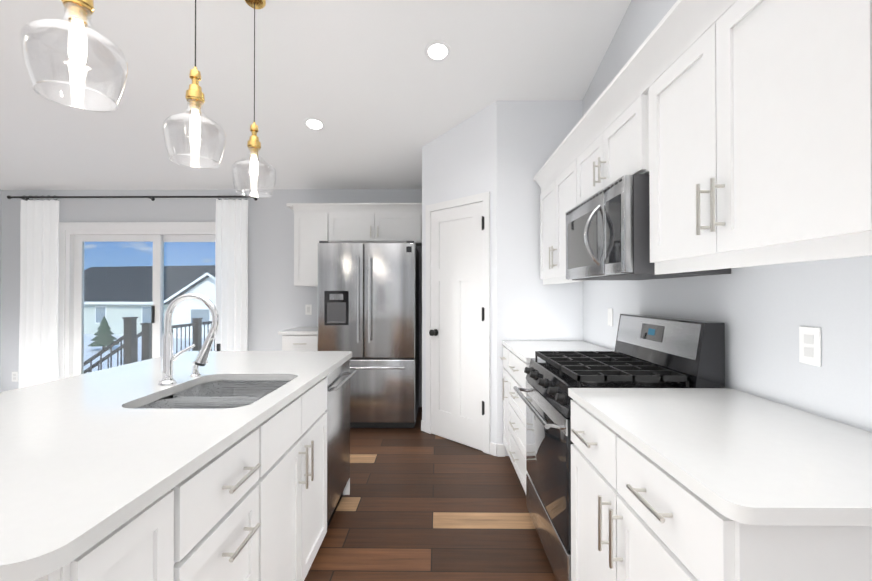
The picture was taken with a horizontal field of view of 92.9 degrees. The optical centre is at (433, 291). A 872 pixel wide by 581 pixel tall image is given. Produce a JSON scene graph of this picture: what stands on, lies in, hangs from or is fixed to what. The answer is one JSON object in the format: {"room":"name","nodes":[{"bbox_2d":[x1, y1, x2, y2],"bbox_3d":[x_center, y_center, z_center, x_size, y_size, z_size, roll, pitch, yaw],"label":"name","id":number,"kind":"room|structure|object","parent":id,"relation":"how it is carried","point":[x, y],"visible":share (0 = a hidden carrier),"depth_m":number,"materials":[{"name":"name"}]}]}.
{"room":"kitchen","nodes":[
{"label":"kitchen","id":0,"kind":"room"},
{"bbox_2d":[0,189,1,383],"bbox_3d":[-5.071,-0.537,0.918,0.100,3.647,7.920,0,0,1],"label":"wall","id":1,"kind":"structure","parent":0,"point":[0,270],"depth_m":4.77,"materials":[{"name":"grey paint"}]},
{"bbox_2d":[0,189,421,406],"bbox_3d":[-1.889,0.057,4.789,6.180,2.514,0.100,0,0,1],"label":"wall","id":2,"kind":"structure","parent":0,"point":[278,300],"depth_m":4.75,"materials":[{"name":"grey paint"}]},
{"bbox_2d":[12,372,17,381],"bbox_3d":[-4.809,0.978,4.760,0.072,0.116,0.007,0,0,1],"label":"electrical outlet plate","id":3,"kind":"object","parent":2,"relation":"attached to","point":[14,374],"depth_m":4.76,"materials":[{"name":"white plastic"}]},
{"bbox_2d":[7,195,256,200],"bbox_3d":[-3.390,-1.062,4.698,2.820,0.040,0.129,0,0,1],"label":"curtain rod","id":4,"kind":"object","parent":2,"relation":"attached to","point":[152,198],"visible":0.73,"depth_m":4.64,"materials":[{"name":"metal"}]},
{"bbox_2d":[19,195,58,387],"bbox_3d":[-4.430,0.031,4.657,0.428,2.225,0.083,0,0,1],"label":"curtain","id":5,"kind":"object","parent":4,"relation":"hanging from","point":[39,293],"visible":0.92,"depth_m":4.65,"materials":[{"name":"fabric"}]},
{"bbox_2d":[215,195,247,350],"bbox_3d":[-2.250,0.030,4.633,0.368,2.225,0.083,0,0,1],"label":"curtain","id":6,"kind":"object","parent":4,"relation":"hanging from","point":[231,260],"visible":0.75,"depth_m":4.63,"materials":[{"name":"fabric"}]},
{"bbox_2d":[58,222,247,378],"bbox_3d":[-3.219,0.260,4.815,2.194,2.108,0.163,0,0,1],"label":"sliding glass door","id":7,"kind":"structure","parent":2,"relation":"attached to","point":[74,237],"depth_m":4.81,"materials":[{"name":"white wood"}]},
{"bbox_2d":[305,305,311,314],"bbox_3d":[-1.425,0.207,4.728,0.072,0.116,0.007,0,0,1],"label":"electrical outlet plate","id":8,"kind":"object","parent":2,"relation":"attached to","point":[308,308],"depth_m":4.73,"materials":[{"name":"white plastic"}]},
{"bbox_2d":[286,203,421,285],"bbox_3d":[-0.822,-0.494,4.535,1.438,0.868,0.389,0,0,1],"label":"upper cabinet","id":9,"kind":"object","parent":2,"relation":"attached to","point":[315,224],"visible":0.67,"depth_m":4.39,"materials":[{"name":"white wood"}]},
{"bbox_2d":[0,0,630,189],"bbox_3d":[-1.931,-1.902,0.893,6.380,1.457,7.920,0,0,1],"label":"ceiling","id":10,"kind":"structure","parent":0,"point":[376,91],"depth_m":3.12,"materials":[{"name":"white paint"}]},
{"bbox_2d":[20,0,128,111],"bbox_3d":[-1.072,-1.314,1.253,0.248,1.464,0.248,0,0,1],"label":"pendant light","id":11,"kind":"object","parent":10,"relation":"hanging from","point":[79,12],"visible":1,"depth_m":1.24,"materials":[{"name":"clear glass"}]},
{"bbox_2d":[162,0,225,168],"bbox_3d":[-1.066,-1.237,1.857,0.248,1.319,0.248,0,0,1],"label":"pendant light","id":12,"kind":"object","parent":10,"relation":"hanging from","point":[195,97],"visible":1,"depth_m":1.84,"materials":[{"name":"clear glass"}]},
{"bbox_2d":[231,0,275,197],"bbox_3d":[-1.059,-1.161,2.451,0.248,1.176,0.248,0,0,1],"label":"pendant light","id":13,"kind":"object","parent":10,"relation":"hanging from","point":[253,144],"visible":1,"depth_m":2.44,"materials":[{"name":"clear glass"}]},
{"bbox_2d":[303,117,324,130],"bbox_3d":[-1.032,-1.451,3.595,0.184,0.048,0.180,0,0,1],"label":"recessed light","id":14,"kind":"object","parent":10,"relation":"in","point":[315,124],"visible":1,"depth_m":3.58,"materials":[{"name":"white plastic"}]},
{"bbox_2d":[424,40,450,61],"bbox_3d":[0.030,-1.638,2.829,0.184,0.048,0.180,0,0,1],"label":"recessed light","id":15,"kind":"object","parent":10,"relation":"in","point":[435,50],"visible":1,"depth_m":2.82,"materials":[{"name":"white plastic"}]},
{"bbox_2d":[304,407,556,580],"bbox_3d":[-1.931,1.316,0.870,6.380,0.060,7.920,0,0,1],"label":"floor","id":16,"kind":"structure","parent":0,"point":[417,504],"depth_m":2.37,"materials":[{"name":"brown wood"}]},
{"bbox_2d":[52,355,351,580],"bbox_3d":[-0.879,0.849,1.634,0.777,0.886,2.065,0,0,1],"label":"kitchen island","id":17,"kind":"object","parent":16,"relation":"on","point":[216,470],"depth_m":1.14,"materials":[{"name":"white wood"}]},
{"bbox_2d":[0,351,351,580],"bbox_3d":[-1.068,0.391,1.619,1.090,0.030,2.115,0,0,1],"label":"island countertop","id":18,"kind":"structure","parent":17,"relation":"on","point":[77,453],"depth_m":1.04,"materials":[{"name":"white stone"}]},
{"bbox_2d":[158,293,220,385],"bbox_3d":[-0.991,0.191,1.710,0.244,0.371,0.107,0,0,1],"label":"faucet","id":19,"kind":"object","parent":18,"relation":"on","point":[168,357],"visible":1,"depth_m":1.68,"materials":[{"name":"silver metal"}]},
{"bbox_2d":[190,361,208,376],"bbox_3d":[-1.048,0.343,1.857,0.078,0.070,0.044,0,0,1],"label":"soap dispenser","id":20,"kind":"object","parent":18,"relation":"on","point":[195,370],"visible":0.69,"depth_m":1.85,"materials":[{"name":"silver metal"}]},
{"bbox_2d":[136,379,283,406],"bbox_3d":[-0.818,0.493,1.614,0.442,0.198,0.591,0,0,1],"label":"sink","id":21,"kind":"object","parent":18,"relation":"in","point":[209,392],"depth_m":1.82,"materials":[{"name":"grey metal"}]},
{"bbox_2d":[278,326,317,350],"bbox_3d":[-1.319,0.854,4.393,0.418,0.915,0.666,0,0,1],"label":"base cabinet","id":22,"kind":"object","parent":16,"relation":"on","point":[302,338],"visible":0.29,"depth_m":4.10,"materials":[{"name":"white wood"}]},
{"bbox_2d":[325,359,356,527],"bbox_3d":[-0.814,0.858,2.351,0.662,0.878,0.590,0,0,1],"label":"dishwasher","id":23,"kind":"object","parent":16,"relation":"on","point":[338,427],"visible":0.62,"depth_m":2.31,"materials":[{"name":"metal"}]},
{"bbox_2d":[317,241,418,427],"bbox_3d":[-0.632,0.415,4.282,0.931,1.790,0.840,0,0,1],"label":"fridge","id":24,"kind":"object","parent":16,"relation":"on","point":[368,305],"visible":0.75,"depth_m":3.92,"materials":[{"name":"metal"}]},
{"bbox_2d":[500,340,613,492],"bbox_3d":[0.844,0.843,2.829,0.672,0.915,0.907,0,0,1],"label":"base cabinet","id":25,"kind":"object","parent":16,"relation":"on","point":[518,355],"visible":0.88,"depth_m":2.80,"materials":[{"name":"white wood"}]},
{"bbox_2d":[513,314,724,580],"bbox_3d":[0.795,0.709,1.994,0.693,1.170,0.756,0,0,1],"label":"range","id":26,"kind":"object","parent":16,"relation":"on","point":[650,351],"visible":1,"depth_m":1.82,"materials":[{"name":"metal"}]},
{"bbox_2d":[568,388,871,580],"bbox_3d":[0.825,0.831,1.157,0.672,0.915,0.908,0,0,1],"label":"base cabinet","id":27,"kind":"object","parent":16,"relation":"on","point":[700,484],"visible":1,"depth_m":0.96,"materials":[{"name":"white wood"}]},
{"bbox_2d":[422,100,582,455],"bbox_3d":[0.543,-0.114,4.003,1.300,2.845,1.420,0,0,1],"label":"wall","id":28,"kind":"structure","parent":0,"point":[501,152],"depth_m":3.30,"materials":[{"name":"grey paint"}]},
{"bbox_2d":[429,201,484,450],"bbox_3d":[0.192,0.281,3.588,0.464,2.030,0.460,0,0,1],"label":"pantry door","id":29,"kind":"structure","parent":28,"relation":"in","point":[456,335],"depth_m":3.58,"materials":[{"name":"white wood"}]},
{"bbox_2d":[426,192,490,453],"bbox_3d":[0.193,0.252,3.596,0.018,2.108,0.742,0,-1,-44],"label":"door frame","id":30,"kind":"structure","parent":28,"relation":"attached to","point":[484,197],"depth_m":3.36,"materials":[{"name":"white wood"}]},
{"bbox_2d":[421,420,504,456],"bbox_3d":[-1.931,1.239,0.871,6.180,0.095,7.720,0,0,1],"label":"baseboard","id":31,"kind":"structure","parent":28,"relation":"attached to","point":[497,450],"depth_m":3.28,"materials":[{"name":"white wood"}]},
{"bbox_2d":[582,0,871,431],"bbox_3d":[1.208,-0.538,0.849,0.100,3.647,7.920,0,0,1],"label":"wall","id":32,"kind":"structure","parent":0,"point":[763,313],"depth_m":1.44,"materials":[{"name":"grey paint"}]},
{"bbox_2d":[540,152,590,283],"bbox_3d":[1.004,-0.440,2.812,0.350,0.711,0.856,0,0,1],"label":"upper cabinet","id":33,"kind":"object","parent":32,"relation":"attached to","point":[556,196],"depth_m":2.79,"materials":[{"name":"white wood"}]},
{"bbox_2d":[573,80,640,207],"bbox_3d":[0.995,-0.635,1.976,0.350,0.334,0.815,0,0,1],"label":"upper cabinet","id":34,"kind":"object","parent":32,"relation":"attached to","point":[610,152],"depth_m":1.93,"materials":[{"name":"white wood"}]},
{"bbox_2d":[566,174,730,279],"bbox_3d":[0.925,-0.262,2.000,0.488,0.391,0.750,0,0,1],"label":"microwave","id":35,"kind":"object","parent":34,"relation":"attached to","point":[608,232],"visible":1,"depth_m":1.74,"materials":[{"name":"metal"}]},
{"bbox_2d":[608,308,612,325],"bbox_3d":[1.175,0.170,2.754,0.007,0.116,0.072,0,0,1],"label":"electrical outlet plate","id":36,"kind":"object","parent":32,"relation":"attached to","point":[610,310],"depth_m":2.74,"materials":[{"name":"white plastic"}]},
{"bbox_2d":[641,0,871,271],"bbox_3d":[0.986,-0.452,1.132,0.350,0.711,0.872,0,0,1],"label":"upper cabinet","id":37,"kind":"object","parent":32,"relation":"attached to","point":[739,132],"depth_m":1.11,"materials":[{"name":"white wood"}]},
{"bbox_2d":[799,326,820,366],"bbox_3d":[1.159,0.167,1.276,0.007,0.116,0.072,0,0,1],"label":"electrical outlet plate","id":38,"kind":"object","parent":32,"relation":"attached to","point":[809,345],"depth_m":1.27,"materials":[{"name":"white plastic"}]},
{"bbox_2d":[825,0,871,251],"bbox_3d":[0.978,-0.458,0.361,0.350,0.711,0.921,0,0,1],"label":"upper cabinet","id":39,"kind":"object","parent":32,"relation":"attached to","point":[848,23],"depth_m":0.81,"materials":[{"name":"white wood"}]},
{"label":"outside","id":40,"kind":"structure","parent":0,"visible":0},
{"bbox_2d":[84,334,213,371],"bbox_3d":[-12.809,4.078,202.542,270.000,0.100,395.170,0,0,1],"label":"ground","id":41,"kind":"structure","parent":40,"point":[88,356],"depth_m":19.44,"materials":[{"name":"white snow"}]},
{"bbox_2d":[88,316,118,348],"bbox_3d":[-15.222,1.912,19.153,1.170,1.610,1.200,0,0,1],"label":"tree","id":42,"kind":"object","parent":41,"relation":"on","point":[102,330],"depth_m":18.94,"materials":[{"name":"green plant"}]},
{"bbox_2d":[84,317,214,373],"bbox_3d":[-3.238,1.469,6.171,4.260,2.310,2.615,0,0,1],"label":"railing","id":43,"kind":"object","parent":41,"relation":"on","point":[195,328],"depth_m":5.21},
{"bbox_2d":[84,265,215,337],"bbox_3d":[-17.313,0.422,30.350,19.700,4.750,11.120,0,0,10],"label":"house","id":44,"kind":"structure","parent":41,"relation":"on","point":[139,289],"depth_m":27.09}
]}

